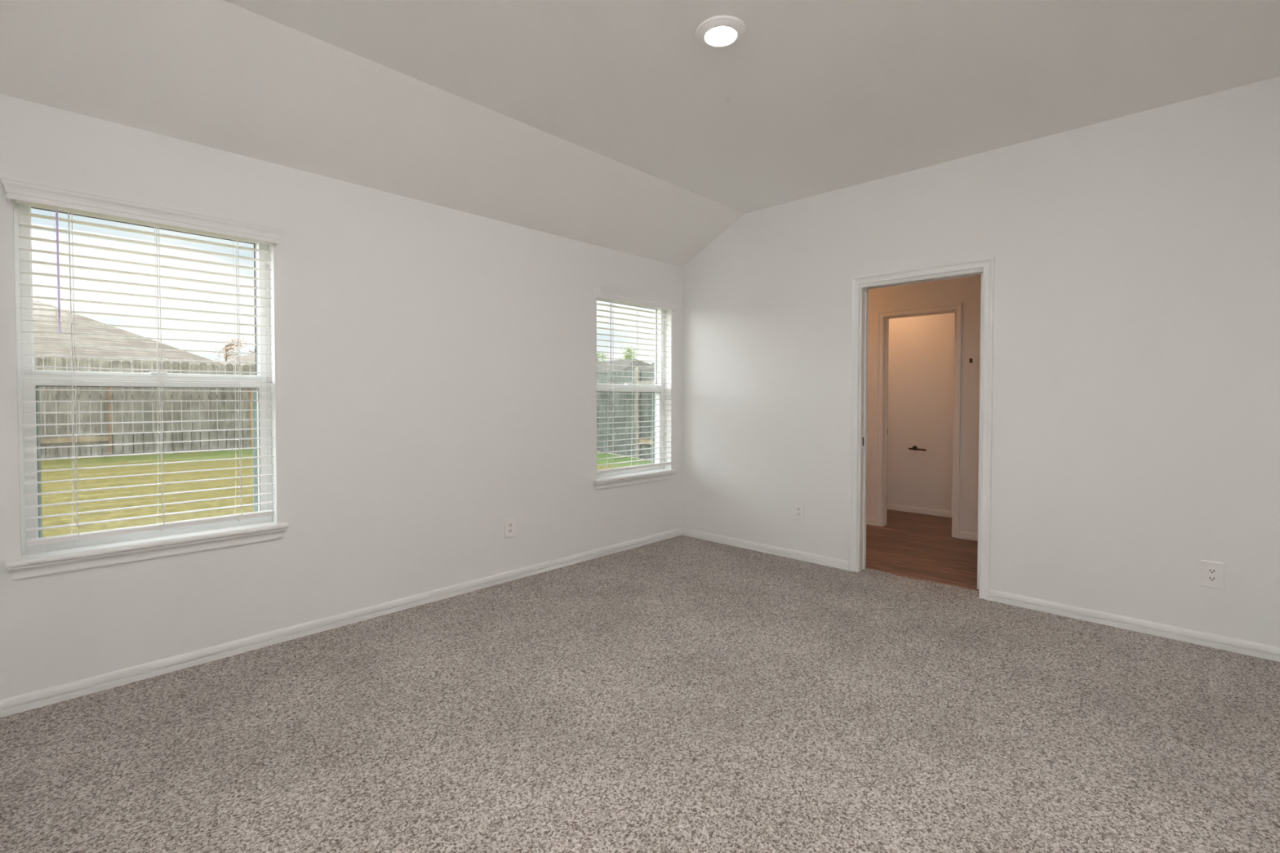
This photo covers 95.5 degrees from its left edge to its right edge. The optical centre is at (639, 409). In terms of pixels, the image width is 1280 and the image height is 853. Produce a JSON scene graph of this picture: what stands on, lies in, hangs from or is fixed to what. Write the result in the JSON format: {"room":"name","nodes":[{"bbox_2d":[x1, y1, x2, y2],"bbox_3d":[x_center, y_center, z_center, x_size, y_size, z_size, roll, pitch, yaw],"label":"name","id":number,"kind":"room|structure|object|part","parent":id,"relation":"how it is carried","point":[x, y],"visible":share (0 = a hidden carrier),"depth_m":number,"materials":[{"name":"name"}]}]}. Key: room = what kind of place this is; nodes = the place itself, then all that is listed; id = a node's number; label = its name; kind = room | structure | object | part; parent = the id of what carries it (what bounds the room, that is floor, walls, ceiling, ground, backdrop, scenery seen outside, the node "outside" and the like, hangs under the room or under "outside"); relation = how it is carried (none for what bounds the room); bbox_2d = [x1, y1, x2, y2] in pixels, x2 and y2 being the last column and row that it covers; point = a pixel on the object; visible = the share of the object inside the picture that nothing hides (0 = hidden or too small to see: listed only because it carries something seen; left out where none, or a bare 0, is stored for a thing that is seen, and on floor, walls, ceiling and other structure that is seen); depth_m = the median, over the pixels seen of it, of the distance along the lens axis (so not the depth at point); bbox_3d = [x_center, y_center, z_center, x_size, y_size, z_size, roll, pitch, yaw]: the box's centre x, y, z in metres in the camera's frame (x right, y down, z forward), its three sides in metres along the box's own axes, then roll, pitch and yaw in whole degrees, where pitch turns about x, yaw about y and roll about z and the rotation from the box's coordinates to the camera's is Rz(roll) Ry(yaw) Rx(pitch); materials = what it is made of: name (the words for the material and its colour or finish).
{"room":"empty bedroom","nodes":[
{"label":"empty bedroom","id":0,"kind":"room"},
{"bbox_2d":[0,93,681,699],"bbox_3d":[-1.170,-0.123,3.819,0.200,3.300,4.525,1,2,44],"label":"wall","id":1,"kind":"structure","parent":0,"point":[433,367],"depth_m":3.26,"materials":[{"name":"white paint"}]},
{"bbox_2d":[5,200,288,580],"bbox_3d":[-2.212,-0.117,2.676,0.220,1.565,0.977,1,2,44],"label":"window","id":2,"kind":"structure","parent":1,"relation":"in","point":[68,556],"depth_m":2.56,"materials":[{"name":"white plastic"}]},
{"bbox_2d":[0,176,283,546],"bbox_3d":[-2.156,-0.176,2.617,0.113,1.450,0.953,1,2,44],"label":"window blind","id":3,"kind":"object","parent":2,"relation":"attached to","point":[24,192],"visible":1,"depth_m":2.56,"materials":[{"name":"white plastic"}]},
{"bbox_3d":[-2.374,-0.149,2.429,0.060,1.351,0.013,1,1,34],"label":"ladder cord","id":4,"kind":"part","parent":3,"relation":"part of","materials":[{"name":"white fabric"}]},
{"bbox_3d":[-2.174,0.531,2.654,0.052,0.022,0.869,1,2,44],"label":"rail","id":5,"kind":"part","parent":3,"relation":"part of","materials":[{"name":"white plastic"}]},
{"bbox_3d":[-2.182,-0.153,2.631,0.060,1.351,0.013,1,1,34],"label":"ladder cord","id":6,"kind":"part","parent":3,"relation":"part of","materials":[{"name":"white fabric"}]},
{"bbox_3d":[-1.976,-0.157,2.846,0.060,1.351,0.013,1,1,34],"label":"ladder cord","id":7,"kind":"part","parent":3,"relation":"part of","materials":[{"name":"white fabric"}]},
{"bbox_3d":[-1.861,-0.499,2.899,0.002,0.670,0.003,1,2,44],"label":"lift cord","id":8,"kind":"part","parent":3,"relation":"part of","materials":[{"name":"white fabric"}]},
{"bbox_3d":[-1.853,-0.499,2.907,0.002,0.670,0.003,1,2,44],"label":"lift cord","id":9,"kind":"part","parent":3,"relation":"part of","materials":[{"name":"white fabric"}]},
{"bbox_3d":[-2.269,-0.150,2.730,0.037,0.045,0.807,1,2,44],"label":"rail","id":10,"kind":"part","parent":2,"relation":"part of","materials":[{"name":"white plastic"}]},
{"bbox_3d":[-2.238,0.207,2.708,0.044,0.745,0.853,1,2,44],"label":"sash","id":11,"kind":"part","parent":2,"relation":"part of","materials":[{"name":"white plastic"}]},
{"bbox_3d":[-2.288,0.220,2.756,0.008,0.689,0.807,1,2,44],"label":"screen frame","id":12,"kind":"part","parent":2,"relation":"part of","materials":[{"name":"grey paint"}]},
{"bbox_3d":[-2.179,0.601,2.660,0.130,0.024,0.977,1,2,44],"label":"sill","id":13,"kind":"part","parent":2,"relation":"part of","materials":[{"name":"white paint"}]},
{"bbox_2d":[0,527,681,718],"bbox_3d":[-1.093,1.145,3.772,0.014,0.066,4.285,1,2,44],"label":"baseboard","id":14,"kind":"structure","parent":1,"relation":"attached to","point":[41,698],"depth_m":2.96,"materials":[{"name":"white paint"}]},
{"bbox_2d":[504,517,515,538],"bbox_3d":[-0.889,0.810,3.983,0.009,0.134,0.088,1,2,44],"label":"electrical outlet","id":15,"kind":"object","parent":1,"relation":"attached to","point":[509,523],"visible":1,"depth_m":3.98,"materials":[{"name":"white plastic"}]},
{"bbox_2d":[592,298,678,489],"bbox_3d":[-0.076,-0.163,4.914,0.220,1.565,0.977,1,2,44],"label":"window","id":16,"kind":"structure","parent":1,"relation":"in","point":[624,477],"depth_m":5.13,"materials":[{"name":"white plastic"}]},
{"bbox_3d":[-0.133,-0.196,4.968,0.037,0.045,0.807,1,2,44],"label":"rail","id":17,"kind":"part","parent":16,"relation":"part of","materials":[{"name":"white plastic"}]},
{"bbox_3d":[-0.102,0.160,4.946,0.044,0.745,0.853,1,2,44],"label":"sash","id":18,"kind":"part","parent":16,"relation":"part of","materials":[{"name":"white plastic"}]},
{"bbox_3d":[-0.043,0.555,4.898,0.130,0.024,0.977,1,2,44],"label":"sill","id":19,"kind":"part","parent":16,"relation":"part of","materials":[{"name":"white paint"}]},
{"bbox_2d":[593,287,679,473],"bbox_3d":[-0.020,-0.223,4.855,0.113,1.450,0.953,1,2,44],"label":"window blind","id":20,"kind":"object","parent":16,"relation":"attached to","point":[605,294],"visible":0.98,"depth_m":4.83,"materials":[{"name":"white plastic"}]},
{"bbox_3d":[-0.238,-0.195,4.667,0.060,1.351,0.013,1,1,34],"label":"ladder cord","id":21,"kind":"part","parent":20,"relation":"part of","materials":[{"name":"white fabric"}]},
{"bbox_3d":[-0.038,0.484,4.892,0.052,0.022,0.869,1,2,44],"label":"rail","id":22,"kind":"part","parent":20,"relation":"part of","materials":[{"name":"white plastic"}]},
{"bbox_3d":[-0.046,-0.200,4.869,0.060,1.351,0.013,1,1,34],"label":"ladder cord","id":23,"kind":"part","parent":20,"relation":"part of","materials":[{"name":"white fabric"}]},
{"bbox_3d":[0.160,-0.204,5.084,0.060,1.351,0.013,1,1,34],"label":"ladder cord","id":24,"kind":"part","parent":20,"relation":"part of","materials":[{"name":"white fabric"}]},
{"bbox_3d":[-0.152,0.173,4.994,0.008,0.689,0.807,1,2,44],"label":"screen frame","id":25,"kind":"part","parent":16,"relation":"part of","materials":[{"name":"grey paint"}]},
{"bbox_2d":[0,509,1279,852],"bbox_3d":[1.214,1.217,3.377,3.900,0.062,6.897,1,2,44],"label":"floor","id":26,"kind":"structure","parent":0,"point":[681,694],"depth_m":2.20,"materials":[{"name":"carpet"}]},
{"bbox_2d":[0,0,1279,266],"bbox_3d":[0.314,-1.458,2.375,4.000,0.503,4.385,1,2,44],"label":"ceiling","id":27,"kind":"structure","parent":0,"point":[609,124],"depth_m":2.69,"materials":[{"name":"white paint"}]},
{"bbox_2d":[695,15,746,48],"bbox_3d":[0.336,-1.559,2.414,0.208,0.023,0.208,1,2,44],"label":"recessed light","id":28,"kind":"object","parent":27,"relation":"in","point":[718,31],"visible":1,"depth_m":2.38,"materials":[{"name":"white plastic"}]},
{"bbox_2d":[705,26,736,45],"bbox_3d":[0.336,-1.551,2.414,0.129,0.006,0.129,1,2,44],"label":"diffuser","id":29,"kind":"object","parent":28,"relation":"attached to","point":[714,35],"depth_m":2.41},
{"bbox_2d":[887,312,954,511],"bbox_3d":[3.202,-0.099,6.303,2.100,2.550,0.120,1,2,44],"label":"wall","id":30,"kind":"structure","parent":0,"point":[921,349],"depth_m":6.35,"materials":[{"name":"white paint"}]},
{"bbox_2d":[908,445,926,450],"bbox_3d":[3.036,0.422,6.342,0.176,0.048,0.068,1,2,44],"label":"toilet paper holder","id":31,"kind":"object","parent":30,"relation":"attached to","point":[914,447],"visible":1,"depth_m":6.34,"materials":[{"name":"brown metal"}]},
{"bbox_3d":[3.018,0.432,6.324,0.176,0.022,0.017,1,2,44],"label":"arm","id":32,"kind":"part","parent":31,"relation":"part of","materials":[{"name":"brown metal"}]},
{"bbox_2d":[887,503,951,517],"bbox_3d":[3.174,1.106,6.262,1.510,0.066,0.014,1,2,44],"label":"baseboard","id":33,"kind":"structure","parent":30,"relation":"attached to","point":[890,506],"depth_m":6.36,"materials":[{"name":"white paint"}]},
{"bbox_2d":[866,275,981,533],"bbox_3d":[2.699,-0.082,5.485,3.500,2.550,0.115,1,2,44],"label":"wall","id":34,"kind":"structure","parent":0,"point":[966,291],"depth_m":5.22,"materials":[{"name":"white paint"}]},
{"bbox_2d":[866,517,875,525],"bbox_3d":[1.935,1.108,6.149,1.115,0.066,0.014,1,2,44],"label":"baseboard","id":35,"kind":"structure","parent":34,"relation":"attached to","point":[869,521],"depth_m":5.79,"materials":[{"name":"white paint"}]},
{"bbox_2d":[875,302,962,537],"bbox_3d":[2.649,0.095,5.524,0.750,2.119,0.132,1,2,44],"label":"door frame","id":36,"kind":"structure","parent":34,"relation":"in","point":[883,317],"depth_m":5.68,"materials":[{"name":"white paint"}]},
{"bbox_2d":[959,530,977,541],"bbox_3d":[3.401,1.139,4.751,1.434,0.066,0.014,1,2,44],"label":"baseboard","id":37,"kind":"structure","parent":34,"relation":"attached to","point":[962,535],"depth_m":5.19,"materials":[{"name":"white paint"}]},
{"bbox_2d":[681,75,1279,647],"bbox_3d":[1.877,-0.274,3.953,4.020,3.000,0.120,1,2,44],"label":"wall","id":38,"kind":"structure","parent":0,"point":[1135,420],"depth_m":3.30,"materials":[{"name":"white paint"}]},
{"bbox_2d":[681,527,848,570],"bbox_3d":[0.948,1.125,4.776,1.581,0.066,0.014,1,2,44],"label":"baseboard","id":39,"kind":"structure","parent":38,"relation":"attached to","point":[794,554],"depth_m":4.68,"materials":[{"name":"white paint"}]},
{"bbox_2d":[793,502,804,520],"bbox_3d":[1.230,0.790,4.503,0.088,0.134,0.009,1,2,44],"label":"electrical outlet","id":40,"kind":"object","parent":38,"relation":"attached to","point":[798,508],"visible":1,"depth_m":4.50,"materials":[{"name":"white plastic"}]},
{"bbox_2d":[848,256,994,600],"bbox_3d":[2.146,0.126,3.705,1.596,2.135,0.155,1,2,44],"label":"door frame","id":41,"kind":"structure","parent":38,"relation":"in","point":[860,286],"depth_m":3.94,"materials":[{"name":"white paint"}]},
{"bbox_3d":[2.442,0.148,3.424,0.780,2.002,0.035,1,2,44],"label":"panel","id":42,"kind":"part","parent":41,"relation":"part of","materials":[{"name":"white paint"}]},
{"bbox_2d":[989,589,1279,662],"bbox_3d":[2.684,1.161,3.120,1.418,0.066,0.014,1,2,44],"label":"baseboard","id":43,"kind":"structure","parent":38,"relation":"attached to","point":[1206,639],"depth_m":3.10,"materials":[{"name":"white paint"}]},
{"bbox_2d":[1200,560,1224,589],"bbox_3d":[2.882,0.832,2.927,0.088,0.134,0.009,1,2,44],"label":"electrical outlet","id":44,"kind":"object","parent":38,"relation":"attached to","point":[1211,573],"visible":1,"depth_m":2.92,"materials":[{"name":"white plastic"}]},
{"bbox_2d":[1207,575,1217,582],"bbox_3d":[2.880,0.852,2.925,0.034,0.028,0.003,1,2,44],"label":"receptacle","id":45,"kind":"object","parent":44,"relation":"attached to","point":[1210,578],"depth_m":2.92,"materials":[{"name":"grey plastic"}]},
{"bbox_2d":[1207,568,1217,573],"bbox_3d":[2.880,0.813,2.925,0.034,0.028,0.003,1,2,44],"label":"receptacle","id":46,"kind":"object","parent":44,"relation":"attached to","point":[1210,571],"depth_m":2.92,"materials":[{"name":"grey plastic"}]},
{"label":"outside","id":47,"kind":"structure","parent":0,"visible":0},
{"bbox_2d":[40,448,654,537],"bbox_3d":[-7.855,1.226,5.426,11.610,0.407,20.770,1,2,44],"label":"lawn","id":48,"kind":"structure","parent":47,"point":[187,456],"depth_m":7.92,"materials":[{"name":"green plant"}]},
{"bbox_2d":[34,356,257,458],"bbox_3d":[-9.674,-0.042,12.013,0.112,1.922,13.827,1,2,44],"label":"wooden fence","id":49,"kind":"object","parent":48,"relation":"on","point":[50,395],"visible":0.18,"depth_m":11.61,"materials":[{"name":"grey wood"}]},
{"bbox_3d":[-11.495,0.587,10.069,0.035,0.095,3.380,1,2,44],"label":"rail","id":50,"kind":"part","parent":49,"relation":"part of","materials":[{"name":"brown wood"}]},
{"bbox_3d":[-10.316,0.178,11.306,0.029,1.429,0.045,1,2,44],"label":"post","id":51,"kind":"part","parent":49,"relation":"part of","materials":[{"name":"wood"}]},
{"bbox_3d":[-9.709,-0.266,12.024,0.038,0.090,13.800,1,2,44],"label":"rail","id":52,"kind":"part","parent":49,"relation":"part of","materials":[{"name":"brown wood"}]},
{"bbox_3d":[-9.710,0.678,12.044,0.038,0.480,13.800,1,2,44],"label":"rail","id":53,"kind":"part","parent":49,"relation":"part of","materials":[{"name":"brown wood"}]},
{"bbox_3d":[-8.687,0.158,13.007,0.039,1.399,0.075,1,2,44],"label":"post","id":54,"kind":"part","parent":49,"relation":"part of","materials":[{"name":"brown wood"}]},
{"bbox_2d":[596,367,654,460],"bbox_3d":[-1.047,0.135,13.393,10.373,2.122,0.141,1,2,44],"label":"wooden fence","id":55,"kind":"object","parent":48,"relation":"on","point":[645,404],"visible":0.13,"depth_m":12.63,"materials":[{"name":"grey wood"}]},
{"bbox_3d":[-0.057,0.065,12.380,0.120,1.938,0.050,1,2,44],"label":"post","id":56,"kind":"part","parent":55,"relation":"part of","materials":[{"name":"brown wood"}]},
{"bbox_3d":[0.891,0.695,11.496,2.490,0.100,0.038,1,2,44],"label":"rail","id":57,"kind":"part","parent":55,"relation":"part of","materials":[{"name":"brown wood"}]},
{"bbox_3d":[0.891,-0.555,11.470,2.490,0.080,0.038,1,2,44],"label":"rail","id":58,"kind":"part","parent":55,"relation":"part of","materials":[{"name":"brown wood"}]},
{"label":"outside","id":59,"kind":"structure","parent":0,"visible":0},
{"bbox_3d":[-36.292,0.595,61.052,190.000,0.100,210.000,1,2,44],"label":"ground","id":60,"kind":"structure","parent":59,"visible":0},
{"bbox_2d":[32,299,234,435],"bbox_3d":[-21.369,-0.617,10.599,9.240,4.480,21.690,1,2,44],"label":"house","id":61,"kind":"structure","parent":60,"relation":"on","point":[37,314],"depth_m":14.49,"materials":[{"name":"beige"}]},
{"bbox_2d":[214,335,247,363],"bbox_3d":[-34.260,-2.672,48.764,3.182,6.956,4.067,0,1,-7],"label":"tree","id":62,"kind":"object","parent":60,"relation":"on","point":[226,349],"visible":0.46,"depth_m":48.23,"materials":[{"name":"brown plant"}]},
{"bbox_2d":[216,351,255,429],"bbox_3d":[-12.550,-0.833,22.881,9.040,4.400,7.240,1,2,44],"label":"house","id":63,"kind":"structure","parent":60,"relation":"on","point":[249,357],"depth_m":20.29,"materials":[{"name":"beige"}]},
{"bbox_2d":[596,352,608,361],"bbox_3d":[-6.594,-4.641,90.480,4.693,9.148,4.736,0,1,-22],"label":"tree","id":64,"kind":"object","parent":60,"relation":"on","point":[597,353],"visible":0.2,"depth_m":90.76,"materials":[{"name":"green plant"}]},
{"bbox_2d":[596,359,648,452],"bbox_3d":[-4.029,-0.392,27.477,15.040,3.530,8.040,1,2,44],"label":"house","id":65,"kind":"structure","parent":60,"relation":"on","point":[600,366],"depth_m":23.38,"materials":[{"name":"grey"}]},
{"bbox_2d":[607,362,654,461],"bbox_3d":[4.522,-0.788,18.755,8.640,4.700,8.840,1,2,44],"label":"house","id":66,"kind":"structure","parent":60,"relation":"on","point":[643,368],"depth_m":18.32,"materials":[{"name":"grey"}]},
{"bbox_2d":[620,345,641,359],"bbox_3d":[-2.234,-5.337,94.932,5.828,10.355,5.712,1,2,44],"label":"tree","id":67,"kind":"object","parent":60,"relation":"on","point":[628,356],"visible":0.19,"depth_m":94.50,"materials":[{"name":"green plant"}]}
]}

